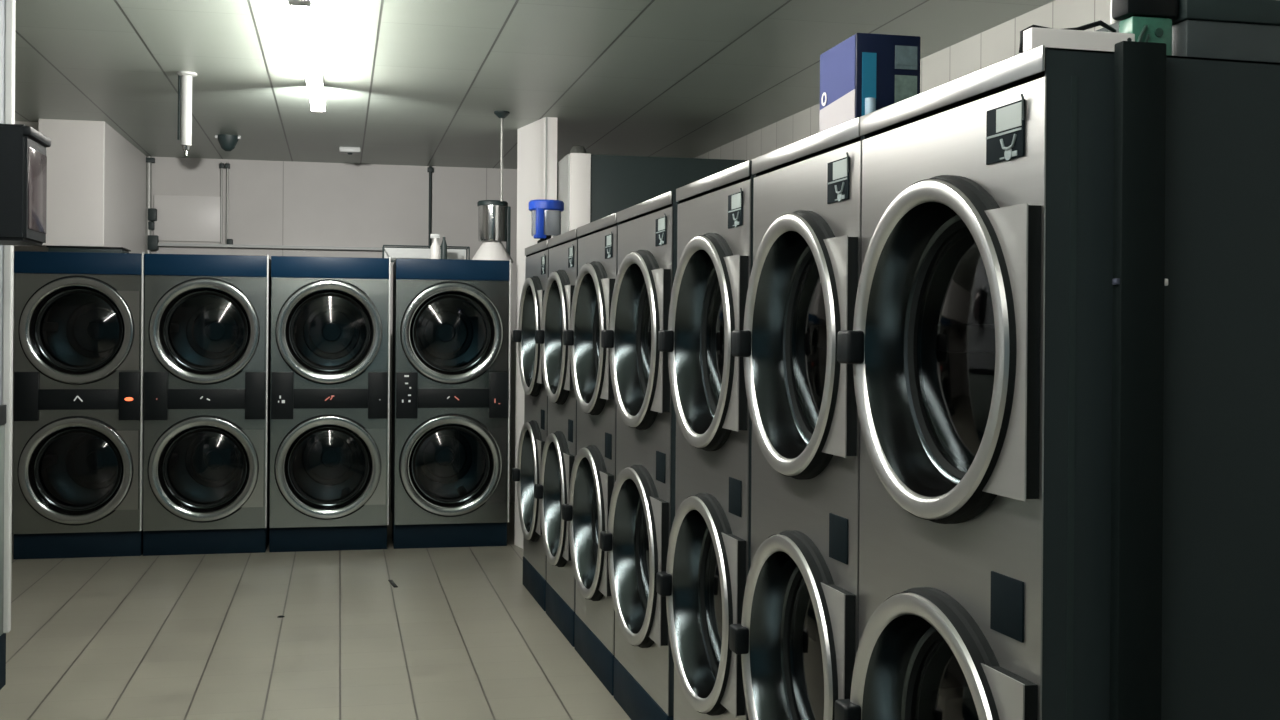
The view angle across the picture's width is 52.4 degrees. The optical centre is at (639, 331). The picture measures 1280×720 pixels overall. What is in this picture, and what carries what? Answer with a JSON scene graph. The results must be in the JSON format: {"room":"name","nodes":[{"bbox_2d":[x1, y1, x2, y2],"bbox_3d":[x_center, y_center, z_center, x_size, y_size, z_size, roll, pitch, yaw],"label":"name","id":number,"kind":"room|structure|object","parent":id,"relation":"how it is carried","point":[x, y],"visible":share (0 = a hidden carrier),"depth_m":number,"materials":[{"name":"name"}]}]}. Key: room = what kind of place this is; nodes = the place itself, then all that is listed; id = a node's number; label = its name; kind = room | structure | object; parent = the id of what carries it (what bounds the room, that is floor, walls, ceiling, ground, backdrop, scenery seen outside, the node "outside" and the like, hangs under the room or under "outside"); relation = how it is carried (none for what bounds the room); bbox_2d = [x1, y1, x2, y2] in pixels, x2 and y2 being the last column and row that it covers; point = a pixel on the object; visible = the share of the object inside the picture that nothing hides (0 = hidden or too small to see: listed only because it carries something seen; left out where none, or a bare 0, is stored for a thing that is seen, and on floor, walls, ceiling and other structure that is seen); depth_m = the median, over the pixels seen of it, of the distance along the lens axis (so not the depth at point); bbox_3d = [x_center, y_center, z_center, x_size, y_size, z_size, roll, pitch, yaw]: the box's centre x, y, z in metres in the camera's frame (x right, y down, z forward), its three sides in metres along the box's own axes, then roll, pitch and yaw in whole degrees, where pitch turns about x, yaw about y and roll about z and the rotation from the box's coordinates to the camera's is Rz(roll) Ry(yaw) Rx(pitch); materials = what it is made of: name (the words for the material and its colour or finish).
{"room":"laundry","nodes":[
{"label":"laundry","id":0,"kind":"room"},
{"bbox_2d":[0,0,6,635],"bbox_3d":[-1.841,0.027,1.322,0.208,2.900,8.370,0,0,-12],"label":"wall","id":1,"kind":"structure","parent":0,"point":[3,408],"depth_m":5.37,"materials":[{"name":"paint"}]},
{"bbox_2d":[0,633,5,689],"bbox_3d":[-1.760,1.368,1.343,0.016,0.220,8.370,0,0,-12],"label":"baseboard","id":2,"kind":"structure","parent":1,"relation":"attached to","point":[3,636],"depth_m":5.38,"materials":[{"name":"blue paint"}]},
{"bbox_2d":[2,0,15,632],"bbox_3d":[-2.633,-0.086,5.425,0.032,2.675,0.045,0,0,-12],"label":"trim","id":3,"kind":"structure","parent":1,"relation":"attached to","point":[10,5],"depth_m":5.40,"materials":[{"name":"grey paint"}]},
{"bbox_2d":[0,124,50,245],"bbox_3d":[-2.346,-0.509,4.768,0.286,0.465,0.320,0,0,-12],"label":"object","id":4,"kind":"object","parent":1,"relation":"attached to","point":[23,158],"visible":1,"depth_m":4.64,"materials":[{"name":"black plastic"}]},
{"bbox_2d":[22,126,50,146],"bbox_3d":[-2.223,-0.718,4.795,0.038,0.035,0.320,0,0,-12],"label":"hood","id":5,"kind":"object","parent":4,"relation":"attached to","point":[30,135],"depth_m":4.72,"materials":[{"name":"black metal"}]},
{"bbox_2d":[14,121,47,251],"bbox_3d":[-5.399,-1.022,9.515,2.300,0.855,1.700,0,0,-12],"label":"wall","id":6,"kind":"structure","parent":0,"point":[34,125],"depth_m":8.94,"materials":[{"name":"white paint"}]},
{"bbox_2d":[38,119,145,253],"bbox_3d":[-4.054,-1.012,9.732,0.420,0.855,1.850,0,0,-12],"label":"wall","id":7,"kind":"structure","parent":0,"point":[96,178],"depth_m":8.86,"materials":[{"name":"white paint"}]},
{"bbox_2d":[12,157,516,512],"bbox_3d":[-3.021,0.018,11.009,8.000,2.900,0.200,0,0,-12],"label":"wall","id":8,"kind":"structure","parent":0,"point":[289,203],"depth_m":11.02,"materials":[{"name":"white paint"}]},
{"bbox_2d":[146,156,158,253],"bbox_3d":[-4.003,-0.977,10.650,0.122,0.915,0.078,0,0,-12],"label":"conduit","id":9,"kind":"object","parent":8,"relation":"attached to","point":[152,241],"visible":0.9,"depth_m":10.63,"materials":[{"name":"grey metal"}]},
{"bbox_2d":[154,195,219,241],"bbox_3d":[-3.727,-0.935,10.738,0.530,0.375,0.020,0,0,-12],"label":"board","id":10,"kind":"object","parent":8,"relation":"attached to","point":[179,218],"visible":1,"depth_m":10.73,"materials":[{"name":"white plastic"}]},
{"bbox_2d":[219,162,223,242],"bbox_3d":[-3.465,-1.070,10.786,0.036,0.670,0.042,0,0,-12],"label":"conduit","id":11,"kind":"object","parent":8,"relation":"attached to","point":[221,165],"visible":1,"depth_m":10.77,"materials":[{"name":"grey metal"}]},
{"bbox_2d":[225,162,232,247],"bbox_3d":[-3.406,-1.052,10.791,0.065,0.706,0.059,0,0,-12],"label":"conduit","id":12,"kind":"object","parent":8,"relation":"attached to","point":[227,165],"visible":1,"depth_m":10.78,"materials":[{"name":"grey metal"}]},
{"bbox_2d":[158,243,381,250],"bbox_3d":[-2.763,-0.707,10.931,2.540,0.025,0.060,0,0,-12],"label":"trim","id":13,"kind":"structure","parent":8,"relation":"attached to","point":[159,244],"depth_m":10.84,"materials":[{"name":"grey paint"}]},
{"bbox_2d":[427,166,432,245],"bbox_3d":[-1.798,-0.960,11.149,0.048,0.915,0.046,0,0,-12],"label":"conduit","id":14,"kind":"object","parent":8,"relation":"attached to","point":[430,168],"visible":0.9,"depth_m":11.13,"materials":[{"name":"grey metal"}]},
{"bbox_2d":[0,502,630,719],"bbox_3d":[-1.559,1.529,4.268,8.000,0.100,14.000,0,0,-12],"label":"floor","id":15,"kind":"structure","parent":0,"point":[460,635],"depth_m":6.22,"materials":[{"name":"tile"}]},
{"bbox_2d":[13,251,144,558],"bbox_3d":[-3.717,0.470,8.824,0.781,1.985,0.914,0,0,-12],"label":"dryer","id":16,"kind":"object","parent":15,"relation":"on","point":[78,441],"visible":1,"depth_m":8.43,"materials":[{"name":"grey paint"}]},
{"bbox_2d":[46,246,130,252],"bbox_3d":[-3.743,-0.544,8.854,0.480,0.055,0.320,0,0,-12],"label":"tray","id":17,"kind":"object","parent":16,"relation":"on","point":[50,248],"visible":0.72,"depth_m":8.71,"materials":[{"name":"grey paint"}]},
{"bbox_2d":[143,254,271,555],"bbox_3d":[-2.949,0.476,8.991,0.781,1.985,0.914,0,0,-12],"label":"dryer","id":18,"kind":"object","parent":15,"relation":"on","point":[206,448],"visible":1,"depth_m":8.59,"materials":[{"name":"grey paint"}]},
{"bbox_2d":[269,256,390,551],"bbox_3d":[-2.171,0.482,9.162,0.781,1.985,0.914,0,0,-12],"label":"dryer","id":19,"kind":"object","parent":15,"relation":"on","point":[330,410],"visible":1,"depth_m":8.76,"materials":[{"name":"grey paint"}]},
{"bbox_2d":[388,580,397,586],"bbox_3d":[-1.451,1.478,7.649,0.024,0.004,0.220,0,0,-19],"label":"paper scrap","id":20,"kind":"object","parent":15,"relation":"on","point":[393,584],"visible":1,"depth_m":7.64,"materials":[{"name":"black paper"}]},
{"bbox_2d":[391,258,510,548],"bbox_3d":[-1.373,0.488,9.336,0.781,1.985,0.914,0,0,-12],"label":"dryer","id":21,"kind":"object","parent":15,"relation":"on","point":[450,445],"visible":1,"depth_m":8.94,"materials":[{"name":"grey paint"}]},
{"bbox_2d":[402,375,410,402],"bbox_3d":[-1.583,0.386,8.831,0.061,0.186,0.003,0,0,-12],"label":"indicator light","id":22,"kind":"object","parent":21,"relation":"attached to","point":[406,379],"depth_m":8.83,"materials":[{"name":"white plastic"}]},
{"bbox_2d":[382,245,469,261],"bbox_3d":[-1.535,-0.556,9.337,0.610,0.113,0.210,0,0,-12],"label":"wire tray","id":23,"kind":"object","parent":21,"relation":"on","point":[404,251],"visible":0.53,"depth_m":9.41,"materials":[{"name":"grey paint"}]},
{"bbox_2d":[384,248,465,259],"bbox_3d":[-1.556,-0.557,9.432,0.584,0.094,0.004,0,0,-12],"label":"tray","id":24,"kind":"object","parent":23,"relation":"on","point":[407,253],"depth_m":9.42,"materials":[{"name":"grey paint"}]},
{"bbox_2d":[430,234,439,258],"bbox_3d":[-1.438,-0.594,9.153,0.072,0.190,0.072,0,0,-12],"label":"spray bottle","id":25,"kind":"object","parent":21,"relation":"on","point":[435,247],"visible":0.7,"depth_m":9.13,"materials":[{"name":"white plastic"}]},
{"bbox_2d":[441,237,446,258],"bbox_3d":[-1.380,-0.583,9.166,0.044,0.170,0.044,0,0,-12],"label":"bottle","id":26,"kind":"object","parent":21,"relation":"on","point":[443,244],"visible":0.78,"depth_m":9.15,"materials":[{"name":"grey paint"}]},
{"bbox_2d":[472,200,512,262],"bbox_3d":[-1.052,-0.716,9.288,0.300,0.440,0.300,0,0,-12],"label":"steel canister","id":27,"kind":"object","parent":21,"relation":"on","point":[494,216],"visible":0.87,"depth_m":9.20,"materials":[{"name":"silver metal"}]},
{"bbox_2d":[512,240,549,610],"bbox_3d":[-0.133,0.501,7.410,1.100,1.978,0.768,0,0,-14],"label":"dryer","id":28,"kind":"object","parent":15,"relation":"on","point":[534,432],"visible":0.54,"depth_m":7.34,"materials":[{"name":"grey paint"}]},
{"bbox_2d":[529,200,563,242],"bbox_3d":[-0.541,-0.623,7.507,0.204,0.262,0.204,0,0,-12],"label":"soap dispenser","id":29,"kind":"object","parent":28,"relation":"on","point":[545,214],"visible":0.9,"depth_m":7.42,"materials":[{"name":"blue plastic"}]},
{"bbox_2d":[531,210,560,236],"bbox_3d":[-0.541,-0.628,7.507,0.170,0.152,0.170,0,0,-12],"label":"jar","id":30,"kind":"object","parent":29,"relation":"on","point":[544,223],"depth_m":7.43,"materials":[{"name":"plastic"}]},
{"bbox_2d":[534,229,578,646],"bbox_3d":[0.059,0.503,6.633,1.100,1.978,0.768,0,0,-14],"label":"dryer","id":31,"kind":"object","parent":15,"relation":"on","point":[559,453],"visible":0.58,"depth_m":6.55,"materials":[{"name":"grey paint"}]},
{"bbox_2d":[562,213,618,695],"bbox_3d":[0.256,0.504,5.835,1.100,1.978,0.813,0,0,-14],"label":"dryer","id":32,"kind":"object","parent":15,"relation":"on","point":[593,475],"visible":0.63,"depth_m":5.76,"materials":[{"name":"grey paint"}]},
{"bbox_2d":[600,191,678,719],"bbox_3d":[0.459,0.506,5.011,1.100,1.978,0.840,0,0,-14],"label":"dryer","id":33,"kind":"object","parent":15,"relation":"on","point":[642,504],"visible":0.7,"depth_m":4.90,"materials":[{"name":"grey paint"}]},
{"bbox_2d":[557,145,751,233],"bbox_3d":[0.088,0.154,8.884,1.362,2.675,1.120,0,0,-12],"label":"enclosure","id":34,"kind":"object","parent":15,"relation":"on","point":[591,187],"visible":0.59,"depth_m":8.28,"materials":[{"name":"grey paint"}]},
{"bbox_2d":[656,161,754,719],"bbox_3d":[0.669,0.507,4.163,1.100,1.978,0.769,0,0,-14],"label":"dryer","id":35,"kind":"object","parent":15,"relation":"on","point":[703,583],"visible":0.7,"depth_m":4.08,"materials":[{"name":"grey paint"}]},
{"bbox_2d":[729,117,863,719],"bbox_3d":[0.857,0.509,3.402,1.100,1.978,0.745,0,0,-14],"label":"dryer","id":36,"kind":"object","parent":15,"relation":"on","point":[796,637],"visible":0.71,"depth_m":3.30,"materials":[{"name":"grey paint"}]},
{"bbox_2d":[819,33,920,132],"bbox_3d":[0.570,-0.600,3.243,0.170,0.232,0.266,0,0,-12],"label":"carton","id":37,"kind":"object","parent":36,"relation":"on","point":[864,73],"visible":0.77,"depth_m":3.13,"materials":[{"name":"blue cardboard"}]},
{"bbox_2d":[821,92,826,105],"bbox_3d":[0.469,-0.592,3.313,0.002,0.034,0.034,0,0,-12],"label":"print","id":38,"kind":"object","parent":37,"relation":"attached to","point":[823,94],"depth_m":3.32,"materials":[{"name":"white paper"}]},
{"bbox_2d":[819,35,855,132],"bbox_3d":[0.490,-0.600,3.234,0.003,0.225,0.240,0,0,-12],"label":"print","id":39,"kind":"object","parent":37,"relation":"attached to","point":[838,63],"depth_m":3.22},
{"bbox_2d":[865,98,875,114],"bbox_3d":[0.550,-0.536,3.115,0.026,0.045,0.026,0,0,-12],"label":"print","id":40,"kind":"object","parent":37,"relation":"attached to","point":[870,103],"depth_m":3.11},
{"bbox_2d":[835,45,1279,719],"bbox_3d":[1.039,0.510,2.666,1.100,1.978,0.760,0,0,-14],"label":"dryer","id":41,"kind":"object","parent":15,"relation":"on","point":[978,347],"visible":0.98,"depth_m":2.28,"materials":[{"name":"grey paint"}]},
{"bbox_2d":[1019,20,1115,52],"bbox_3d":[0.760,-0.519,2.300,0.198,0.066,0.034,0,0,-20],"label":"power cable","id":42,"kind":"object","parent":41,"relation":"on","point":[1097,23],"visible":0.55,"depth_m":2.29,"materials":[{"name":"black plastic"}]},
{"bbox_2d":[1023,27,1134,51],"bbox_3d":[0.762,-0.501,2.258,0.198,0.038,0.032,0,0,-12],"label":"channel","id":43,"kind":"object","parent":41,"relation":"on","point":[1033,37],"visible":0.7,"depth_m":2.24,"materials":[{"name":"white paint"}]},
{"bbox_2d":[1110,0,1117,24],"bbox_3d":[0.933,-0.766,2.557,0.026,0.571,0.026,0,0,-12],"label":"pipe","id":44,"kind":"object","parent":41,"relation":"on","point":[1112,20],"visible":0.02,"depth_m":2.55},
{"bbox_2d":[1112,0,1177,55],"bbox_3d":[0.903,-0.631,2.328,0.104,0.300,0.056,0,0,-12],"label":"crate","id":45,"kind":"object","parent":41,"relation":"on","point":[1149,20],"visible":0.74,"depth_m":2.31,"materials":[{"name":"green plastic"}]},
{"bbox_2d":[1096,0,1279,62],"bbox_3d":[1.185,-0.539,2.612,0.558,0.120,0.508,0,0,-12],"label":"metal box","id":46,"kind":"object","parent":41,"relation":"on","point":[1247,30],"visible":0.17,"depth_m":2.33,"materials":[{"name":"grey paint"}]},
{"bbox_2d":[1109,41,1167,719],"bbox_3d":[0.839,0.505,2.199,0.097,1.985,0.027,0,0,-12],"label":"support post","id":47,"kind":"object","parent":15,"relation":"on","point":[1139,282],"visible":1,"depth_m":2.19,"materials":[{"name":"black metal"}]},
{"bbox_2d":[15,0,1054,168],"bbox_3d":[-1.531,-1.480,4.269,7.990,0.120,14.000,0,0,-12],"label":"ceiling","id":48,"kind":"structure","parent":0,"point":[406,82],"depth_m":6.97,"materials":[{"name":"white paint"}]},
{"bbox_2d":[176,71,196,155],"bbox_3d":[-2.502,-1.198,7.179,0.110,0.460,0.110,0,0,-12],"label":"pipe","id":49,"kind":"object","parent":48,"relation":"hanging from","point":[184,135],"visible":1,"depth_m":7.16,"materials":[{"name":"grey paint"}]},
{"bbox_2d":[215,134,240,150],"bbox_3d":[-3.011,-1.376,9.514,0.156,0.112,0.150,0,0,31],"label":"dome security camera","id":50,"kind":"object","parent":48,"relation":"attached to","point":[227,142],"visible":1,"depth_m":9.47,"materials":[{"name":"grey paint"}]},
{"bbox_2d":[288,0,325,111],"bbox_3d":[-1.556,-1.332,6.158,0.084,0.178,2.500,0,0,-12],"label":"light","id":51,"kind":"object","parent":48,"relation":"attached to","point":[303,14],"visible":0.98,"depth_m":5.83,"materials":[{"name":"white plastic"}]},
{"bbox_2d":[339,147,360,154],"bbox_3d":[-2.247,-1.400,10.091,0.160,0.052,0.140,0,0,-12],"label":"ceiling sensor","id":52,"kind":"object","parent":48,"relation":"attached to","point":[342,150],"visible":1,"depth_m":10.03,"materials":[{"name":"grey paint"}]},
{"bbox_2d":[494,111,509,200],"bbox_3d":[-0.891,-1.128,8.381,0.100,0.575,0.100,0,0,-12],"label":"hanging rod","id":53,"kind":"object","parent":48,"relation":"hanging from","point":[500,114],"visible":1,"depth_m":8.38,"materials":[{"name":"grey paint"}]},
{"bbox_2d":[514,117,556,548],"bbox_3d":[-0.710,0.036,8.832,0.195,2.900,0.560,0,0,-12],"label":"wall pillar","id":54,"kind":"structure","parent":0,"point":[531,140],"depth_m":8.90,"materials":[{"name":"white paint"}]},
{"bbox_2d":[545,117,546,199],"bbox_3d":[-0.626,0.036,8.563,0.009,2.900,0.011,0,0,-12],"label":"trim","id":55,"kind":"structure","parent":54,"relation":"attached to","point":[546,117],"depth_m":8.56,"materials":[{"name":"grey paint"}]},
{"bbox_2d":[695,0,1109,159],"bbox_3d":[2.001,0.056,4.941,0.680,2.900,13.805,0,0,-13],"label":"wall","id":56,"kind":"structure","parent":0,"point":[1001,42],"depth_m":6.24,"materials":[{"name":"white paint"}]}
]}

